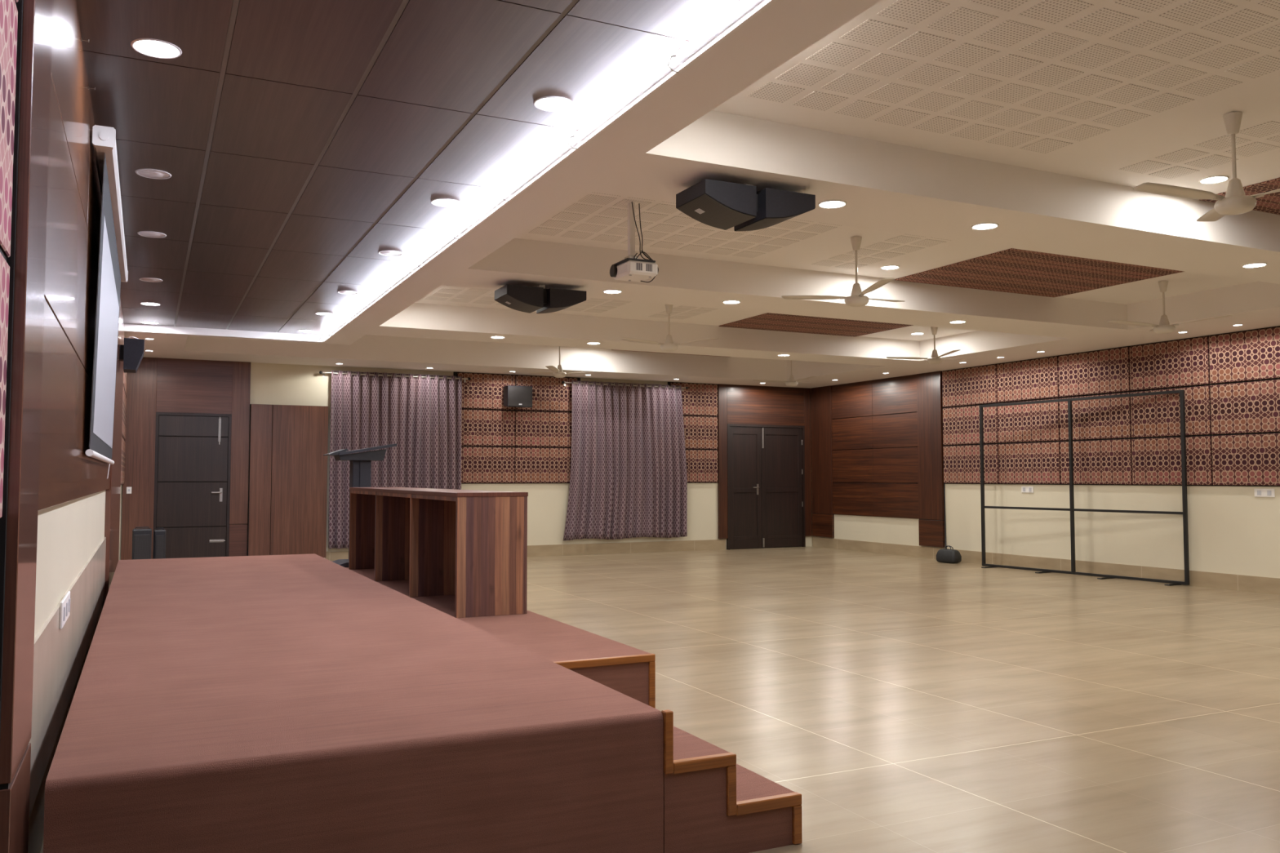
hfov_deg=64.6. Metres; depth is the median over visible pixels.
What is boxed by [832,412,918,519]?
trim
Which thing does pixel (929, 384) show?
trim
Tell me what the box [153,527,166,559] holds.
speaker box
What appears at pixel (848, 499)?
wall panel
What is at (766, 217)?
grille
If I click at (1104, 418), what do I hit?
acoustic panel
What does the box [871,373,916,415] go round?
wall panel
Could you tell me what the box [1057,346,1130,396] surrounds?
acoustic panel
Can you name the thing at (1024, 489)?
wall socket
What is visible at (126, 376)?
acoustic panel
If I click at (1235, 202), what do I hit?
ceiling fan
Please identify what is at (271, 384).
wall
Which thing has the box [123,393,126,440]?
acoustic panel
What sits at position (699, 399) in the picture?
acoustic panel
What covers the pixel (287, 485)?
wood wall panel
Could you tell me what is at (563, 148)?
batten
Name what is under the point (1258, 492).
wall socket
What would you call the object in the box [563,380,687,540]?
curtain
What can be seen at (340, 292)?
diffuser
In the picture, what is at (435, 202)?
diffuser
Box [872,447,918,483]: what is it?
wall panel
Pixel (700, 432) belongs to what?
acoustic panel
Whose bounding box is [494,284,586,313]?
ceiling speaker
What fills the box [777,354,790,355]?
recessed light
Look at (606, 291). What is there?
diffuser
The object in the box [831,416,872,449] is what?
wall panel
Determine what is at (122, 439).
acoustic panel
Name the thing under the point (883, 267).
diffuser
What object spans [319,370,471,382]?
curtain rod
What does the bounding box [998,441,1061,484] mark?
acoustic panel
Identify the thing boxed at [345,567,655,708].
stage platform
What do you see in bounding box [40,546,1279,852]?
floor
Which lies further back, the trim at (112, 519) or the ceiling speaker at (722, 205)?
the trim at (112, 519)
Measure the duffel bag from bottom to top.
0.249 m
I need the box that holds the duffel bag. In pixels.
[936,545,961,563]
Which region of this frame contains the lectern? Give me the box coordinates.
[323,443,396,567]
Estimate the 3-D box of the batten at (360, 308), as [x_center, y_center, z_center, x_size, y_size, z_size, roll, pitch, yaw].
[-2.848,-1.138,10.106,0.063,0.072,1.069,1,-3,-26]
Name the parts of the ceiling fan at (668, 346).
blade, rod, blade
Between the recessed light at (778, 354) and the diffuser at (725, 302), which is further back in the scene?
the recessed light at (778, 354)
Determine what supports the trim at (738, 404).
attached to the wall at (271, 384)
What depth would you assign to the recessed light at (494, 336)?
11.65 m
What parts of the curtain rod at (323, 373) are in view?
rod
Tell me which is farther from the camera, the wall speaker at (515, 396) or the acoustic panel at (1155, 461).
the wall speaker at (515, 396)
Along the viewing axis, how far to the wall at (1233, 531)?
12.58 m
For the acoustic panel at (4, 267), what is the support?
attached to the wall at (69, 533)
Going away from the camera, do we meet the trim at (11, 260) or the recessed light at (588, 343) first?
the trim at (11, 260)
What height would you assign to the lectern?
1.272 m
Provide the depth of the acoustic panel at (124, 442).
12.80 m
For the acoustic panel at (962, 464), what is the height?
0.554 m
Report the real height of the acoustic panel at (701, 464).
0.554 m
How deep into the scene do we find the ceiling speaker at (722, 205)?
5.50 m
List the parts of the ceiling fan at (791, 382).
blade, rod, blade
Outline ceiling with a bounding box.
[76,0,1279,388]
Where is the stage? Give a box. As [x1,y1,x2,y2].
[43,553,663,852]
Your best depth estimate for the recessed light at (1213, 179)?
6.41 m
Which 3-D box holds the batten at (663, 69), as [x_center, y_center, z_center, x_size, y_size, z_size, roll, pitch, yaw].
[-0.101,-1.419,4.477,0.063,0.072,1.069,1,-3,-26]
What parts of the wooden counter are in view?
panel, rail, panel, rail, panel, rail, panel, panel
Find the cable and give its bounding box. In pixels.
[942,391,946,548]
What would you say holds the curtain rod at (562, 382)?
attached to the wall at (271, 384)
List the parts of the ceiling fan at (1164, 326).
blade, rod, blade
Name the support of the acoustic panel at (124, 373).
attached to the wall at (69, 533)
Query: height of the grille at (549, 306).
0.096 m
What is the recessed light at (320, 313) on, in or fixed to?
in the ceiling
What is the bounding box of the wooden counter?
[348,487,528,617]
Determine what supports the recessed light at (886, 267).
in the ceiling
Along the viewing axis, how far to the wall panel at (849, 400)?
17.30 m
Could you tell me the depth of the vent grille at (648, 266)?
6.88 m
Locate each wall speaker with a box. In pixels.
[120,336,144,373]
[503,384,532,407]
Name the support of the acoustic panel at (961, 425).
attached to the wall at (1233, 531)
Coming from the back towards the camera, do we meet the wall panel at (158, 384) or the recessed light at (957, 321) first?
the wall panel at (158, 384)
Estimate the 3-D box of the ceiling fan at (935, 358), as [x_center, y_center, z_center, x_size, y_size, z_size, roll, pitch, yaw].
[3.791,-1.020,12.678,1.017,0.469,1.026,1,-3,-26]
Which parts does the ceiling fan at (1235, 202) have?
blade, blade, blade arm, rod, blade arm, blade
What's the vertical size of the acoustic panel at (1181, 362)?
0.544 m
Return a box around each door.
[152,412,231,559]
[726,423,805,549]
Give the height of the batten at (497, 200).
0.072 m
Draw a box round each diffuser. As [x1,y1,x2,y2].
[133,40,178,56]
[139,231,164,236]
[141,278,160,281]
[141,302,158,305]
[317,312,332,315]
[338,291,356,293]
[379,251,400,255]
[432,199,458,205]
[536,97,570,110]
[604,290,620,293]
[724,301,738,303]
[820,201,844,207]
[882,266,897,269]
[973,223,996,228]
[1201,177,1226,182]
[1244,263,1265,266]
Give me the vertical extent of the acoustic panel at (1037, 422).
0.556 m
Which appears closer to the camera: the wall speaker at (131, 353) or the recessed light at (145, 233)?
the recessed light at (145, 233)
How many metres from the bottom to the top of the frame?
2.262 m
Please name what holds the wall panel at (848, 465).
attached to the wall at (1233, 531)
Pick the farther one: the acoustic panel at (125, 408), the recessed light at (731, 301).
the acoustic panel at (125, 408)
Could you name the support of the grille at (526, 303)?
attached to the ceiling speaker at (526, 299)
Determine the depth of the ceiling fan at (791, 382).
15.69 m
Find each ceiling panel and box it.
[611,349,724,356]
[718,312,913,337]
[894,248,1185,297]
[1199,177,1279,214]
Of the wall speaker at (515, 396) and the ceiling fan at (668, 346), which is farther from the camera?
the wall speaker at (515, 396)
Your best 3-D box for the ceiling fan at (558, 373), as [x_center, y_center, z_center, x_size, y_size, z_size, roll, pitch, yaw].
[-1.047,-0.965,14.326,0.969,0.564,1.052,1,-3,-26]
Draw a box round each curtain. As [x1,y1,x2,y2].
[328,370,462,548]
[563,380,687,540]
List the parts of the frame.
post, rail, rail, rail, post, foot plate, rail, rail, rail, foot plate, post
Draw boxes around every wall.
[27,484,121,852]
[120,362,812,559]
[812,484,1279,578]
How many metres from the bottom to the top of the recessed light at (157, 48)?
0.013 m
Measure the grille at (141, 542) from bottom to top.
0.525 m
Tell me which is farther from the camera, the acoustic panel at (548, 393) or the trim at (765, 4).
the acoustic panel at (548, 393)
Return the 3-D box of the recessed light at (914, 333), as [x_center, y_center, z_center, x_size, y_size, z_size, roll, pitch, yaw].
[3.650,-1.224,13.315,0.166,0.013,0.166,1,-3,-26]
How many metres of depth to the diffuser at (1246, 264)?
7.67 m
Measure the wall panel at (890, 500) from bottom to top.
0.543 m
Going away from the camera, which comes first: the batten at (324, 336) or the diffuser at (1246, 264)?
the diffuser at (1246, 264)
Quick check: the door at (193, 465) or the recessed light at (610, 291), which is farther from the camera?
the door at (193, 465)
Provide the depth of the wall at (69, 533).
3.88 m
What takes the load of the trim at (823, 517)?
attached to the wall at (1233, 531)
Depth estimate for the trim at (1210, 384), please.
12.45 m
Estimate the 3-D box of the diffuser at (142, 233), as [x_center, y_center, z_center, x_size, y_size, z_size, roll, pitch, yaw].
[-3.404,-1.343,7.061,0.160,0.004,0.160,1,-3,-26]
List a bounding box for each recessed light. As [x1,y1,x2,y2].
[130,38,182,58]
[135,168,171,178]
[137,231,166,237]
[138,277,162,282]
[139,302,160,306]
[140,321,159,324]
[297,329,313,332]
[315,311,333,315]
[337,290,358,294]
[377,250,403,256]
[431,198,461,207]
[490,335,505,338]
[533,96,573,111]
[586,342,600,344]
[603,288,622,293]
[722,299,740,303]
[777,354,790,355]
[817,199,846,208]
[880,265,899,270]
[911,332,924,334]
[949,320,965,323]
[971,222,998,230]
[1199,174,1229,183]
[1241,262,1266,267]
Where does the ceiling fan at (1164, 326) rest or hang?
hanging from the ceiling
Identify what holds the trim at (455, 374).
attached to the wall at (271, 384)
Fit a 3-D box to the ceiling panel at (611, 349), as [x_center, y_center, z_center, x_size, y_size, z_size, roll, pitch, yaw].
[0.993,-1.209,15.030,2.115,0.011,2.210,1,-3,-26]
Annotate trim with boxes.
[0,0,23,734]
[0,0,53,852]
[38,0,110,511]
[102,293,124,606]
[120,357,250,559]
[323,0,776,342]
[453,372,717,484]
[717,383,812,538]
[810,385,834,537]
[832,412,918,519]
[916,370,945,547]
[942,325,1279,486]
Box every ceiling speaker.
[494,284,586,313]
[675,178,815,231]
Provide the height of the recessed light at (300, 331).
0.013 m
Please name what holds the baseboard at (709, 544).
attached to the wall at (271, 384)
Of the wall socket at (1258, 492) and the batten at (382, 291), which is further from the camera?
the wall socket at (1258, 492)
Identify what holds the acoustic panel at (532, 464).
attached to the wall at (271, 384)
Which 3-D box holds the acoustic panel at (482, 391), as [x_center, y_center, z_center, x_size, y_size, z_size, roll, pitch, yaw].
[-2.382,-0.544,15.713,0.925,0.544,0.031,1,-3,-26]
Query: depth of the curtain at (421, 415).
14.99 m
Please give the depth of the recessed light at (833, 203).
5.96 m
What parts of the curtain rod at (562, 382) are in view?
rod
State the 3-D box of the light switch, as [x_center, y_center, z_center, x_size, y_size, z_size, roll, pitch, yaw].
[-6.793,0.849,13.455,0.060,0.090,0.014,1,-3,-26]
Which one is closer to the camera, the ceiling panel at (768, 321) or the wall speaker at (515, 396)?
the ceiling panel at (768, 321)
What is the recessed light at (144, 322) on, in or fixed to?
in the ceiling
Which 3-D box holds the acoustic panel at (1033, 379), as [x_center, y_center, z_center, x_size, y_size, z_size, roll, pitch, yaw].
[5.308,-0.636,13.880,0.031,0.544,1.063,1,-3,-26]
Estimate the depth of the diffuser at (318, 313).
10.50 m
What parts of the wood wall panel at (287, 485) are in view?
door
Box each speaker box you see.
[131,526,151,559]
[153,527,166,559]
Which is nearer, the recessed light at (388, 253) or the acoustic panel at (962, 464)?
the recessed light at (388, 253)
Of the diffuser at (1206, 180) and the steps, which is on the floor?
the steps
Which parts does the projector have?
ceiling plate, plate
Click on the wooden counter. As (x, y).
(470, 545)
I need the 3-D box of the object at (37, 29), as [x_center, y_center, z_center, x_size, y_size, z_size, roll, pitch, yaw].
[-1.485,-0.103,2.438,0.040,2.950,0.430,1,-3,-26]
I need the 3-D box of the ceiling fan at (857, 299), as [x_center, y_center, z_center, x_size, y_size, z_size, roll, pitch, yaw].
[1.795,-1.220,7.934,1.022,0.544,1.022,1,-3,-26]
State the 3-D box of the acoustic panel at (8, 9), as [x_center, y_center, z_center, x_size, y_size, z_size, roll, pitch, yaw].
[-1.140,-0.675,1.730,0.006,0.556,1.145,1,-3,-26]
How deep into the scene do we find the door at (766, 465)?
17.87 m
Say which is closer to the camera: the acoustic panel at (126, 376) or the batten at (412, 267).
the batten at (412, 267)
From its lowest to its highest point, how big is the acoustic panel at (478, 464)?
0.554 m
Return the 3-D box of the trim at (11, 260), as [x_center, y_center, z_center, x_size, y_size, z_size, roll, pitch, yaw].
[-1.133,-0.141,1.692,0.017,2.950,1.220,1,-3,-26]
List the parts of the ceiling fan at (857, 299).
blade, rod, blade, blade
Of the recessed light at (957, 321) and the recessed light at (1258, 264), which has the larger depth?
the recessed light at (957, 321)
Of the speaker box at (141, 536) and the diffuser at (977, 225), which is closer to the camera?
the diffuser at (977, 225)
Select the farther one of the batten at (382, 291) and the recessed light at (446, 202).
the batten at (382, 291)
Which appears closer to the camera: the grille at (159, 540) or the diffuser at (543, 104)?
the diffuser at (543, 104)
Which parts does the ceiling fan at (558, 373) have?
blade, blade, rod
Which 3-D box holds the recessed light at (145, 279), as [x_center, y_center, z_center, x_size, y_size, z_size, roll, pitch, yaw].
[-4.197,-1.262,8.686,0.184,0.013,0.184,1,-3,-26]
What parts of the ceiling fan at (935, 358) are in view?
blade, rod, blade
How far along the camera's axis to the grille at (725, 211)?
5.44 m
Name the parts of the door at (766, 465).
handle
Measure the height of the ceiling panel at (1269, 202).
0.011 m
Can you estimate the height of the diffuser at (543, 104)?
0.004 m
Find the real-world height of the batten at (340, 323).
0.072 m
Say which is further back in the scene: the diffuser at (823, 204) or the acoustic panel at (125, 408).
the acoustic panel at (125, 408)
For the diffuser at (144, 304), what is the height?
0.004 m
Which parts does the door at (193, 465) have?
handle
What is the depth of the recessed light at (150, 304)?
9.91 m
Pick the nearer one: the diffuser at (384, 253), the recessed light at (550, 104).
the recessed light at (550, 104)
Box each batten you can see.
[319,331,331,342]
[326,317,347,336]
[342,302,367,323]
[361,283,391,308]
[385,259,421,290]
[414,231,459,267]
[451,190,509,239]
[500,137,578,201]
[567,56,679,149]
[666,0,761,73]
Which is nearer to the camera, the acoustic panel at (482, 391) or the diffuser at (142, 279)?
the diffuser at (142, 279)
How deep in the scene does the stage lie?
3.16 m
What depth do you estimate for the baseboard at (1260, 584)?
13.03 m
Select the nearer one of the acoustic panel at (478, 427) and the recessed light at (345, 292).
the recessed light at (345, 292)
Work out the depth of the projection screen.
5.37 m
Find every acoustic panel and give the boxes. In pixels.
[0,0,17,257]
[0,252,9,518]
[120,436,124,484]
[121,386,124,437]
[122,440,125,484]
[123,336,125,390]
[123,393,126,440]
[124,373,127,396]
[457,372,515,409]
[461,408,515,446]
[461,446,515,483]
[515,375,577,411]
[515,410,572,447]
[515,447,571,483]
[670,382,717,416]
[683,416,717,448]
[685,449,717,482]
[942,364,997,407]
[942,405,998,444]
[943,444,999,483]
[996,355,1058,402]
[997,398,1059,443]
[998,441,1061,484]
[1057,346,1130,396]
[1058,392,1131,440]
[1059,439,1132,484]
[1128,336,1209,391]
[1130,385,1211,437]
[1131,435,1213,484]
[1208,326,1279,383]
[1209,379,1279,434]
[1211,433,1279,485]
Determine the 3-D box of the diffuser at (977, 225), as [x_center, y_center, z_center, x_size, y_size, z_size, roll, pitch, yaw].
[2.212,-1.287,6.490,0.144,0.004,0.144,1,-3,-26]
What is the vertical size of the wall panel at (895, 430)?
0.536 m
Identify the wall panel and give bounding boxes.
[247,404,328,557]
[831,380,872,418]
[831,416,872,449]
[831,448,873,482]
[832,483,873,515]
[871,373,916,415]
[872,412,917,448]
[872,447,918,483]
[873,483,918,518]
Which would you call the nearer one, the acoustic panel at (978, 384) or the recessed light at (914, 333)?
the recessed light at (914, 333)
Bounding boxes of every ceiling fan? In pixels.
[528,346,600,377]
[619,304,719,351]
[753,360,815,386]
[781,235,904,306]
[886,326,960,364]
[1106,280,1232,333]
[1133,111,1279,221]
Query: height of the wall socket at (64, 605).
0.109 m
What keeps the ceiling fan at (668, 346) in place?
hanging from the ceiling
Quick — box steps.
[661,709,802,852]
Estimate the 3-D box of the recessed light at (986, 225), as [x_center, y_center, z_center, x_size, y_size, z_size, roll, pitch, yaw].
[2.212,-1.287,6.490,0.166,0.013,0.166,1,-3,-26]
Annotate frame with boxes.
[979,389,1189,586]
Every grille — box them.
[133,534,150,559]
[155,535,164,559]
[495,293,542,313]
[537,300,585,313]
[635,262,642,270]
[645,263,652,271]
[676,193,755,230]
[734,208,814,231]
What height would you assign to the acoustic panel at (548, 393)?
0.544 m
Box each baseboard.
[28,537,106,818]
[324,539,725,561]
[812,537,1279,595]
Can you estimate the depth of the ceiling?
5.72 m
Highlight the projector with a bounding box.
[609,200,658,282]
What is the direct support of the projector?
hanging from the ceiling
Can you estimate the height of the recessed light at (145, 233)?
0.013 m
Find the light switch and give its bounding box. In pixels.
[126,487,131,493]
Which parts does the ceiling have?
perforated panel, perforated panel, perforated panel, perforated panel, perforated panel, perforated panel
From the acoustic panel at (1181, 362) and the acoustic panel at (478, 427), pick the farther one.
the acoustic panel at (478, 427)
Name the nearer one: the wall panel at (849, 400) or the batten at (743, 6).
the batten at (743, 6)
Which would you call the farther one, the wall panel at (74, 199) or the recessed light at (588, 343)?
the recessed light at (588, 343)
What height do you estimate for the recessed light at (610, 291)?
0.013 m
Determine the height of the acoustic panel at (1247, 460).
0.554 m
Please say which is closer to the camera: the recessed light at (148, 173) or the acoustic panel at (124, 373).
the recessed light at (148, 173)
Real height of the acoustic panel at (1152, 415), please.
0.556 m
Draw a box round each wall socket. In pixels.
[58,591,70,629]
[1021,486,1033,493]
[1254,488,1275,497]
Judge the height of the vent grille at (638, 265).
0.057 m
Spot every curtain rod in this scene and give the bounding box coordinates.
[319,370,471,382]
[561,381,688,391]
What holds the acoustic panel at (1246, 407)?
attached to the wall at (1233, 531)
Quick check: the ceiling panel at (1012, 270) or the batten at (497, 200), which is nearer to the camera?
the batten at (497, 200)
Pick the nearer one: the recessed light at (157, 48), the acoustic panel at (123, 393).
the recessed light at (157, 48)
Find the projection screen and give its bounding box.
[85,124,128,479]
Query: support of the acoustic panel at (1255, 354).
attached to the wall at (1233, 531)
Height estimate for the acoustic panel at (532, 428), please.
0.556 m
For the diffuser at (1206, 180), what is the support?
attached to the recessed light at (1213, 179)
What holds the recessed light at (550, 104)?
in the ceiling
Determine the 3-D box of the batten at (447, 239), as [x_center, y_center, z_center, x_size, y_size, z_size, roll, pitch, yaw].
[-1.474,-1.278,7.291,0.063,0.072,1.069,1,-3,-26]
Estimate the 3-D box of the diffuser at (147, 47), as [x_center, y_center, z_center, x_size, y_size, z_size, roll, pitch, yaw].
[-1.910,-1.497,3.999,0.160,0.004,0.160,1,-3,-26]
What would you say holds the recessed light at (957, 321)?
in the ceiling

